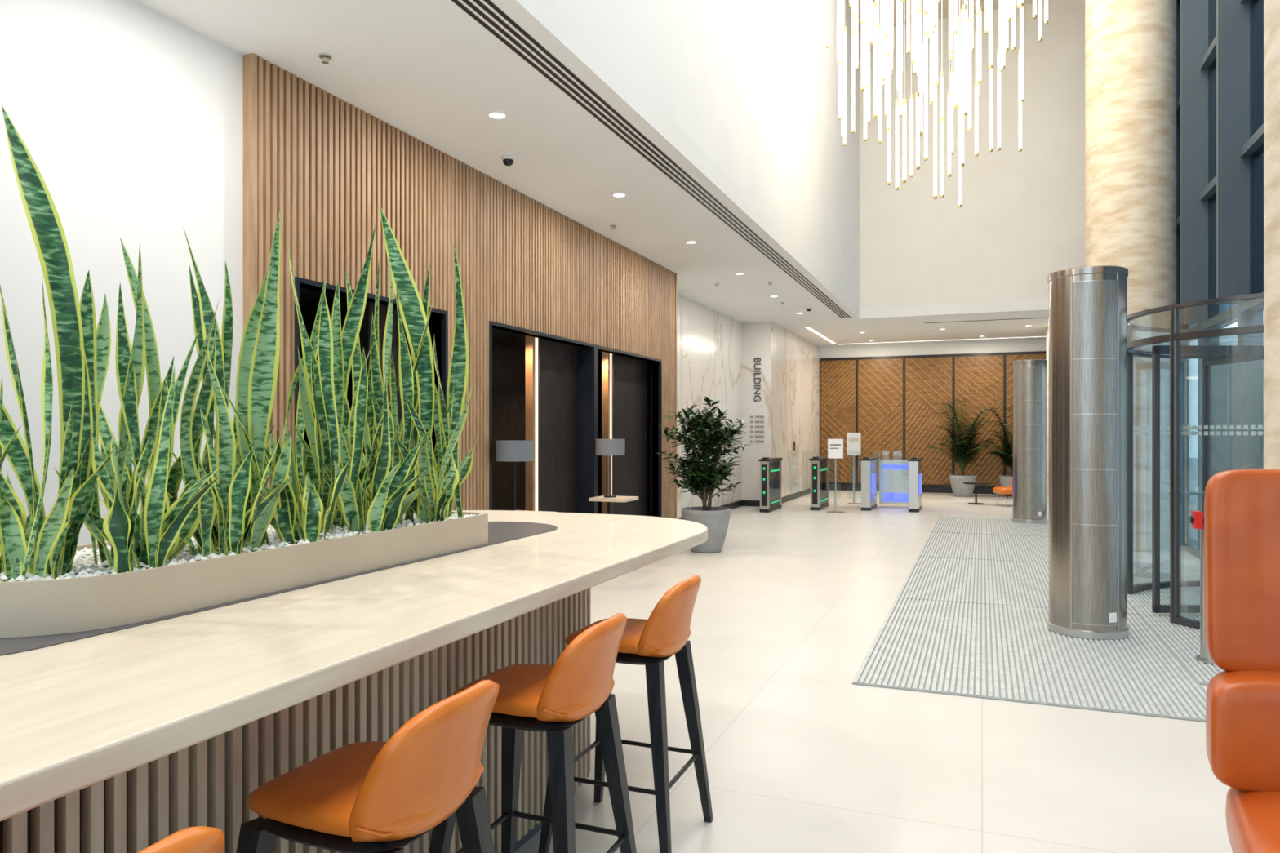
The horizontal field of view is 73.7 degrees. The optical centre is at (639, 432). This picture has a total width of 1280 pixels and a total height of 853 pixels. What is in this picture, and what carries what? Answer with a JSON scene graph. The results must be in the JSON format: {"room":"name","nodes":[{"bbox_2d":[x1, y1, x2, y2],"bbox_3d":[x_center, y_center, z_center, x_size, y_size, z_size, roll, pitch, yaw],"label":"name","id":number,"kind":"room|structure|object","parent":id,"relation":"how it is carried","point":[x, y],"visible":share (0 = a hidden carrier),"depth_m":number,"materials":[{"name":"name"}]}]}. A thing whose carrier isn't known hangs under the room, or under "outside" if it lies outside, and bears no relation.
{"room":"lobby","nodes":[
{"label":"lobby","id":0,"kind":"room"},
{"bbox_2d":[0,0,243,555],"bbox_3d":[-3.961,-0.375,1.394,0.210,3.750,8.040,0,0,22],"label":"wall","id":1,"kind":"structure","parent":0,"point":[130,117],"depth_m":4.35,"materials":[{"name":"white paint"}]},
{"bbox_2d":[359,302,411,455],"bbox_3d":[-1.929,0.245,6.635,0.120,2.490,0.680,0,0,22],"label":"panel","id":2,"kind":"object","parent":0,"point":[365,331],"depth_m":6.44,"materials":[{"name":"brown wood"}]},
{"bbox_2d":[346,315,431,410],"bbox_3d":[-2.078,0.250,7.352,1.070,2.500,0.100,0,0,22],"label":"wall","id":3,"kind":"structure","parent":0,"point":[349,392],"depth_m":7.48,"materials":[{"name":"brown wood"}]},
{"bbox_2d":[299,311,525,510],"bbox_3d":[-2.044,0.200,9.008,0.100,2.600,7.400,0,0,22],"label":"wall","id":4,"kind":"structure","parent":0,"point":[508,365],"depth_m":10.03,"materials":[{"name":"brown wood"}]},
{"bbox_2d":[299,287,601,363],"bbox_3d":[-1.512,-1.050,8.762,1.070,0.100,7.260,0,0,22],"label":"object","id":5,"kind":"object","parent":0,"point":[309,300],"visible":0.07,"depth_m":7.04,"materials":[{"name":"black"}]},
{"bbox_2d":[243,53,676,519],"bbox_3d":[-1.145,-0.375,8.669,0.562,3.750,7.560,0,0,22],"label":"wall","id":6,"kind":"structure","parent":0,"point":[314,157],"depth_m":6.76,"materials":[{"name":"brown wood"}]},
{"bbox_2d":[294,276,662,517],"bbox_3d":[-1.069,0.260,8.477,0.305,2.480,6.600,0,0,22],"label":"frame","id":7,"kind":"object","parent":6,"relation":"attached to","point":[587,357],"visible":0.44,"depth_m":9.48,"materials":[{"name":"black metal"}]},
{"bbox_2d":[525,335,535,511],"bbox_3d":[-1.114,0.250,8.662,0.085,2.480,0.050,0,0,22],"label":"trim","id":8,"kind":"structure","parent":6,"relation":"attached to","point":[530,341],"depth_m":8.64,"materials":[{"name":"brown metal"}]},
{"bbox_2d":[601,351,609,514],"bbox_3d":[-0.416,0.250,10.402,0.085,2.480,0.050,0,0,22],"label":"trim","id":9,"kind":"structure","parent":6,"relation":"attached to","point":[605,356],"depth_m":10.38,"materials":[{"name":"brown metal"}]},
{"bbox_2d":[537,337,577,512],"bbox_3d":[-0.917,0.245,9.159,0.120,2.490,0.880,0,0,22],"label":"door","id":10,"kind":"structure","parent":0,"point":[557,362],"depth_m":9.07,"materials":[{"name":"brown wood"}]},
{"bbox_2d":[535,337,537,511],"bbox_3d":[-1.067,0.245,8.705,0.040,2.470,0.035,0,0,22],"label":"led strip","id":11,"kind":"object","parent":10,"relation":"attached to","point":[536,339],"visible":0.21,"depth_m":8.69,"materials":[{"name":"beige"}]},
{"bbox_2d":[135,0,1048,346],"bbox_3d":[2.092,-2.350,9.181,7.850,0.200,27.000,0,0,22],"label":"ceiling","id":12,"kind":"structure","parent":0,"point":[428,69],"depth_m":6.45,"materials":[{"name":"paint"}]},
{"bbox_2d":[319,53,331,64],"bbox_3d":[-1.879,-2.229,5.095,0.072,0.040,0.072,0,0,22],"label":"smoke detector","id":13,"kind":"object","parent":12,"relation":"attached to","point":[325,58],"visible":1,"depth_m":5.08,"materials":[{"name":"white plastic"}]},
{"bbox_2d":[486,110,507,119],"bbox_3d":[-1.009,-2.244,6.029,0.152,0.010,0.152,0,0,22],"label":"recessed light","id":14,"kind":"object","parent":12,"relation":"in","point":[494,114],"visible":1,"depth_m":6.04,"materials":[{"name":"white plastic"}]},
{"bbox_2d":[501,155,515,165],"bbox_3d":[-1.079,-2.216,6.983,0.108,0.065,0.108,0,0,22],"label":"security camera","id":15,"kind":"object","parent":12,"relation":"attached to","point":[507,160],"visible":1,"depth_m":6.95,"materials":[{"name":"black"}]},
{"bbox_2d":[609,225,616,230],"bbox_3d":[-0.289,-2.229,9.274,0.072,0.040,0.072,0,0,22],"label":"smoke detector","id":16,"kind":"object","parent":12,"relation":"attached to","point":[613,227],"visible":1,"depth_m":9.26,"materials":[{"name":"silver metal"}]},
{"bbox_2d":[611,191,626,197],"bbox_3d":[-0.197,-2.244,8.052,0.152,0.010,0.152,0,0,22],"label":"recessed light","id":17,"kind":"object","parent":12,"relation":"in","point":[617,194],"visible":1,"depth_m":8.06,"materials":[{"name":"white plastic"}]},
{"bbox_2d":[451,0,850,318],"bbox_3d":[0.221,-2.248,7.184,0.183,0.004,20.500,0,0,22],"label":"ceiling vent","id":18,"kind":"object","parent":12,"relation":"in","point":[457,2],"visible":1,"depth_m":6.06,"materials":[{"name":"black metal"}]},
{"bbox_2d":[684,240,697,244],"bbox_3d":[0.603,-2.244,10.047,0.152,0.010,0.152,0,0,22],"label":"recessed light","id":19,"kind":"object","parent":12,"relation":"in","point":[689,242],"visible":1,"depth_m":10.06,"materials":[{"name":"white"}]},
{"bbox_2d":[733,272,744,275],"bbox_3d":[1.403,-2.244,12.043,0.152,0.010,0.152,0,0,22],"label":"recessed light","id":20,"kind":"object","parent":12,"relation":"in","point":[735,273],"visible":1,"depth_m":12.07,"materials":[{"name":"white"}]},
{"bbox_2d":[805,327,835,343],"bbox_3d":[4.232,-2.245,19.851,0.080,0.007,3.600,0,0,22],"label":"led strip","id":21,"kind":"object","parent":12,"relation":"attached to","point":[808,328],"visible":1,"depth_m":19.61,"materials":[{"name":"white plastic"}]},
{"bbox_2d":[840,336,1046,344],"bbox_3d":[7.640,-2.245,20.666,5.600,0.007,0.050,0,0,22],"label":"led strip","id":22,"kind":"object","parent":12,"relation":"attached to","point":[1033,336],"visible":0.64,"depth_m":20.70,"materials":[{"name":"white plastic"}]},
{"bbox_2d":[925,317,1046,323],"bbox_3d":[6.904,-2.247,17.083,2.300,0.005,0.050,0,0,22],"label":"trim","id":23,"kind":"structure","parent":12,"relation":"attached to","point":[1033,317],"depth_m":17.06,"materials":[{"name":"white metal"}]},
{"bbox_2d":[598,361,651,516],"bbox_3d":[-0.147,0.200,12.169,1.070,2.600,0.080,0,0,22],"label":"wall","id":24,"kind":"structure","parent":0,"point":[649,363],"depth_m":12.02,"materials":[{"name":"brown wood"}]},
{"bbox_2d":[612,354,647,515],"bbox_3d":[-0.169,0.245,11.025,0.120,2.490,1.140,0,0,22],"label":"door","id":25,"kind":"structure","parent":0,"point":[629,375],"depth_m":10.98,"materials":[{"name":"brown wood"}]},
{"bbox_2d":[609,353,612,495],"bbox_3d":[-0.369,0.245,10.445,0.040,2.470,0.035,0,0,22],"label":"led strip","id":26,"kind":"object","parent":25,"relation":"attached to","point":[611,354],"visible":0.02,"depth_m":10.43,"materials":[{"name":"beige"}]},
{"bbox_2d":[554,0,859,308],"bbox_3d":[0.284,-5.175,7.024,0.200,5.450,21.650,0,0,22],"label":"wall","id":27,"kind":"structure","parent":0,"point":[753,84],"depth_m":9.43,"materials":[{"name":"white paint"}]},
{"bbox_2d":[676,293,742,518],"bbox_3d":[0.936,-0.375,14.924,0.230,3.750,5.600,0,0,22],"label":"wall","id":28,"kind":"structure","parent":0,"point":[712,340],"depth_m":15.33,"materials":[{"name":"white stone"}]},
{"bbox_2d":[680,294,681,516],"bbox_3d":[2.254,-0.435,17.094,0.227,3.630,7.032,0,0,29],"label":"joint","id":29,"kind":"object","parent":28,"relation":"attached to","point":[681,295],"visible":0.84,"depth_m":13.95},
{"bbox_2d":[676,488,810,519],"bbox_3d":[2.378,1.440,17.362,0.630,0.120,11.000,0,0,22],"label":"baseboard","id":30,"kind":"structure","parent":28,"relation":"attached to","point":[740,503],"depth_m":17.42,"materials":[{"name":"black"}]},
{"bbox_2d":[742,321,773,500],"bbox_3d":[2.299,-0.375,17.502,0.840,3.750,0.200,0,0,22],"label":"wall","id":31,"kind":"structure","parent":0,"point":[757,337],"depth_m":17.37,"materials":[{"name":"white stone"}]},
{"bbox_2d":[753,358,760,401],"bbox_3d":[2.382,-1.071,17.345,0.136,0.864,0.006,0,0,22],"label":"sign","id":32,"kind":"object","parent":31,"relation":"attached to","point":[756,393],"depth_m":17.34,"materials":[{"name":"grey metal"}]},
{"bbox_2d":[755,415,764,442],"bbox_3d":[2.437,-0.075,17.323,0.152,0.531,0.006,0,0,22],"label":"sign","id":33,"kind":"object","parent":31,"relation":"attached to","point":[758,416],"depth_m":17.32,"materials":[{"name":"grey metal"}]},
{"bbox_2d":[773,322,820,497],"bbox_3d":[3.638,-0.375,19.981,0.200,3.750,5.400,0,0,22],"label":"wall","id":34,"kind":"structure","parent":0,"point":[796,359],"depth_m":19.42,"materials":[{"name":"white stone"}]},
{"bbox_2d":[515,489,1232,852],"bbox_3d":[2.162,1.600,9.153,8.000,0.200,27.000,0,0,22],"label":"floor","id":35,"kind":"structure","parent":0,"point":[801,757],"depth_m":4.19,"materials":[{"name":"tile"}]},
{"bbox_2d":[137,826,224,852],"bbox_3d":[-0.850,1.013,1.133,0.507,0.980,0.498,0,0,22],"label":"bar stool","id":36,"kind":"object","parent":35,"relation":"on","point":[198,839],"visible":1,"depth_m":1.13,"materials":[{"name":"orange leather"}]},
{"bbox_2d":[0,510,707,852],"bbox_3d":[-1.290,0.964,2.252,1.830,1.072,5.020,0,0,22],"label":"bar counter","id":37,"kind":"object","parent":35,"relation":"on","point":[128,738],"depth_m":1.84,"materials":[{"name":"beige stone"}]},
{"bbox_2d":[0,105,488,638],"bbox_3d":[-1.103,-0.212,2.643,0.625,1.278,1.846,0,0,22],"label":"plants","id":38,"kind":"object","parent":37,"relation":"on","point":[221,541],"visible":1,"depth_m":2.29,"materials":[{"name":"green plant"}]},
{"bbox_2d":[235,680,499,852],"bbox_3d":[-0.574,1.013,1.819,0.507,0.980,0.498,0,0,22],"label":"bar stool","id":39,"kind":"object","parent":35,"relation":"on","point":[366,797],"visible":1,"depth_m":1.69,"materials":[{"name":"orange leather"}]},
{"bbox_2d":[429,613,636,852],"bbox_3d":[-0.303,1.013,2.497,0.507,0.980,0.498,0,0,22],"label":"bar stool","id":40,"kind":"object","parent":35,"relation":"on","point":[552,700],"visible":0.83,"depth_m":2.37,"materials":[{"name":"orange leather"}]},
{"bbox_2d":[588,495,638,514],"bbox_3d":[-0.288,1.107,9.446,0.425,0.785,0.400,0,0,22],"label":"side table","id":41,"kind":"object","parent":35,"relation":"on","point":[610,500],"visible":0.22,"depth_m":9.34,"materials":[{"name":"brown wood"}]},
{"bbox_2d":[595,439,625,497],"bbox_3d":[-0.332,0.393,9.463,0.330,0.645,0.330,0,0,22],"label":"table lamp","id":42,"kind":"object","parent":41,"relation":"on","point":[610,447],"visible":1,"depth_m":9.33,"materials":[{"name":"grey fabric"}]},
{"bbox_2d":[537,574,713,852],"bbox_3d":[-0.035,1.013,3.165,0.507,0.980,0.498,0,0,22],"label":"bar stool","id":43,"kind":"object","parent":35,"relation":"on","point":[649,642],"visible":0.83,"depth_m":3.00,"materials":[{"name":"orange leather"}]},
{"bbox_2d":[655,396,749,553],"bbox_3d":[0.799,0.518,10.748,1.286,1.963,1.199,0,0,-27],"label":"potted ficus","id":44,"kind":"object","parent":35,"relation":"on","point":[704,481],"visible":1,"depth_m":10.61,"materials":[{"name":"green plant"}]},
{"bbox_2d":[759,457,782,512],"bbox_3d":[2.539,0.985,16.543,0.200,1.030,1.140,0,0,22],"label":"turnstile","id":45,"kind":"object","parent":35,"relation":"on","point":[770,468],"visible":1,"depth_m":16.18,"materials":[{"name":"silver metal"}]},
{"bbox_2d":[809,456,828,510],"bbox_3d":[3.580,0.985,16.988,0.200,1.030,1.140,0,0,22],"label":"turnstile","id":46,"kind":"object","parent":35,"relation":"on","point":[819,465],"visible":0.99,"depth_m":16.51,"materials":[{"name":"silver metal"}]},
{"bbox_2d":[826,439,844,513],"bbox_3d":[3.663,0.807,15.985,0.338,1.385,0.338,0,0,22],"label":"sign stand","id":47,"kind":"object","parent":35,"relation":"on","point":[835,446],"visible":1,"depth_m":15.97,"materials":[{"name":"silver metal"}]},
{"bbox_2d":[847,432,861,504],"bbox_3d":[4.490,0.750,17.916,0.280,1.500,0.240,0,0,22],"label":"stand","id":48,"kind":"object","parent":35,"relation":"on","point":[854,439],"visible":1,"depth_m":17.89,"materials":[{"name":"white plastic"}]},
{"bbox_2d":[860,457,877,511],"bbox_3d":[4.545,0.985,16.924,0.200,1.030,1.140,0,0,22],"label":"turnstile","id":49,"kind":"object","parent":35,"relation":"on","point":[868,464],"visible":1,"depth_m":16.44,"materials":[{"name":"white metal"}]},
{"bbox_2d":[907,457,923,512],"bbox_3d":[5.362,0.985,16.597,0.200,1.030,1.140,0,0,22],"label":"turnstile","id":50,"kind":"object","parent":35,"relation":"on","point":[915,464],"visible":1,"depth_m":16.09,"materials":[{"name":"white metal"}]},
{"bbox_2d":[879,459,908,504],"bbox_3d":[5.183,1.000,17.331,0.620,0.900,0.070,0,0,22],"label":"barrier panel","id":51,"kind":"object","parent":50,"relation":"attached to","point":[893,473],"visible":0.88,"depth_m":17.31,"materials":[{"name":"clear glass"}]},
{"bbox_2d":[924,399,999,497],"bbox_3d":[7.554,0.365,20.019,1.627,2.270,1.573,0,0,1],"label":"potted palm","id":52,"kind":"object","parent":35,"relation":"on","point":[959,489],"visible":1,"depth_m":19.87,"materials":[{"name":"green plant"}]},
{"bbox_2d":[963,482,988,504],"bbox_3d":[7.072,1.280,17.958,0.500,0.440,0.500,0,0,22],"label":"coffee table","id":53,"kind":"object","parent":35,"relation":"on","point":[975,484],"visible":1,"depth_m":17.94,"materials":[{"name":"black metal"}]},
{"bbox_2d":[984,405,1012,497],"bbox_3d":[8.631,0.418,19.643,1.399,2.164,1.441,0,0,22],"label":"potted palm","id":54,"kind":"object","parent":35,"relation":"on","point":[1005,480],"visible":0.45,"depth_m":19.61,"materials":[{"name":"green plant"}]},
{"bbox_2d":[992,477,1012,506],"bbox_3d":[7.652,1.000,17.512,0.673,1.007,0.597,0,0,2],"label":"lounge chair","id":55,"kind":"object","parent":35,"relation":"on","point":[1006,491],"visible":0.18,"depth_m":17.33,"materials":[{"name":"orange leather"}]},
{"bbox_2d":[852,515,1206,722],"bbox_3d":[4.203,1.493,9.837,1.920,0.012,11.010,0,0,22],"label":"entrance mat","id":56,"kind":"object","parent":35,"relation":"on","point":[969,618],"visible":0.74,"depth_m":6.01,"materials":[{"name":"grey carpet"}]},
{"bbox_2d":[1011,359,1047,523],"bbox_3d":[6.507,0.141,14.252,0.544,2.690,0.544,0,0,22],"label":"column","id":57,"kind":"structure","parent":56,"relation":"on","point":[1028,375],"depth_m":14.04,"materials":[{"name":"silver metal"}]},
{"bbox_2d":[1047,265,1128,639],"bbox_3d":[3.350,0.141,6.393,0.544,2.690,0.544,0,0,22],"label":"column","id":58,"kind":"structure","parent":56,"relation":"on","point":[1088,304],"depth_m":6.17,"materials":[{"name":"silver metal"}]},
{"bbox_2d":[1046,327,1048,502],"bbox_3d":[9.226,-0.375,18.172,1.040,3.750,1.040,0,0,22],"label":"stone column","id":59,"kind":"structure","parent":35,"relation":"on","point":[1047,328],"depth_m":18.23,"materials":[{"name":"stone"}]},
{"bbox_2d":[1084,0,1176,315],"bbox_3d":[6.435,-3.200,11.210,1.040,9.400,1.040,0,0,22],"label":"stone column","id":60,"kind":"structure","parent":35,"relation":"on","point":[1131,45],"depth_m":10.77,"materials":[{"name":"stone"}]},
{"bbox_2d":[1127,564,1225,685],"bbox_3d":[4.839,1.493,7.298,1.150,0.012,5.250,0,0,22],"label":"entrance mat","id":61,"kind":"object","parent":35,"relation":"on","point":[1184,642],"visible":0.18,"depth_m":6.46,"materials":[{"name":"grey carpet"}]},
{"bbox_2d":[1189,511,1214,664],"bbox_3d":[3.723,1.001,5.564,0.230,0.970,0.200,0,0,22],"label":"bollard","id":62,"kind":"object","parent":61,"relation":"on","point":[1197,518],"visible":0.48,"depth_m":5.55,"materials":[{"name":"silver metal"}]},
{"bbox_2d":[1127,293,1263,629],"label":"door","id":63,"kind":"structure","parent":35,"relation":"on","point":[1158,342],"depth_m":7.68,"materials":[{"name":"clear glass"}]},
{"bbox_2d":[1204,468,1279,852],"bbox_3d":[1.893,0.805,2.072,0.830,1.399,0.934,0,0,29],"label":"armchair","id":64,"kind":"object","parent":35,"relation":"on","point":[1242,507],"visible":1,"depth_m":2.44,"materials":[{"name":"orange leather"}]},
{"bbox_2d":[1263,0,1279,469],"bbox_3d":[3.513,-3.200,3.925,1.040,9.400,1.040,0,0,22],"label":"stone column","id":65,"kind":"structure","parent":35,"relation":"on","point":[1271,7],"depth_m":4.07,"materials":[{"name":"stone"}]},
{"bbox_3d":[-1.062,1.107,7.515,0.425,0.785,0.600,0,0,22],"label":"side table","id":66,"kind":"object","parent":35,"relation":"on","visible":0},
{"bbox_2d":[495,440,533,511],"bbox_3d":[-1.106,0.393,7.533,0.330,0.645,0.330,0,0,22],"label":"table lamp","id":67,"kind":"object","parent":66,"relation":"on","point":[505,451],"visible":0.84,"depth_m":7.40,"materials":[{"name":"grey fabric"}]},
{"bbox_2d":[820,338,1046,358],"bbox_3d":[7.706,-0.375,21.367,6.800,3.750,0.200,0,0,22],"label":"wall","id":68,"kind":"structure","parent":0,"point":[1037,344],"depth_m":21.38,"materials":[{"name":"white paint"}]},
{"bbox_2d":[819,351,1046,494],"bbox_3d":[7.691,-0.225,21.208,6.390,3.450,0.104,0,0,22],"label":"panelling","id":69,"kind":"object","parent":68,"relation":"attached to","point":[891,401],"depth_m":21.46,"materials":[{"name":"brown wood"}]},
{"bbox_2d":[853,0,1044,32],"bbox_3d":[2.535,-8.000,6.121,5.050,0.200,21.650,0,0,22],"label":"ceiling","id":70,"kind":"structure","parent":0,"point":[944,2],"depth_m":15.90,"materials":[{"name":"paint"}]},
{"bbox_2d":[836,0,846,146],"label":"chandelier","id":71,"kind":"object","parent":70,"relation":"hanging from","point":[841,29],"depth_m":10.42,"materials":[{"name":"white glass"}]},
{"bbox_2d":[848,0,943,199],"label":"chandelier","id":72,"kind":"object","parent":70,"relation":"hanging from","point":[883,31],"depth_m":9.97,"materials":[{"name":"white glass"}]},
{"bbox_2d":[947,0,981,207],"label":"chandelier","id":73,"kind":"object","parent":70,"relation":"hanging from","point":[961,32],"depth_m":10.09,"materials":[{"name":"white glass"}]},
{"bbox_2d":[997,0,1023,151],"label":"chandelier","id":74,"kind":"object","parent":70,"relation":"hanging from","point":[1004,5],"depth_m":10.07,"materials":[{"name":"white glass"}]},
{"bbox_2d":[859,0,1084,308],"bbox_3d":[6.550,-5.175,16.066,4.700,5.450,0.200,0,0,22],"label":"wall","id":75,"kind":"structure","parent":0,"point":[1020,221],"depth_m":15.98,"materials":[{"name":"white paint"}]},
{"bbox_2d":[1176,0,1263,328],"bbox_3d":[5.682,-4.550,7.722,0.380,6.700,26.635,0,0,22],"label":"window","id":76,"kind":"structure","parent":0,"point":[1220,43],"depth_m":8.63,"materials":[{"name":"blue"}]},
{"bbox_2d":[1182,311,1263,559],"bbox_3d":[8.408,0.150,14.279,0.200,2.700,12.435,0,0,22],"label":"window","id":77,"kind":"structure","parent":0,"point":[1193,367],"depth_m":10.79,"materials":[{"name":"grey"}]}
]}

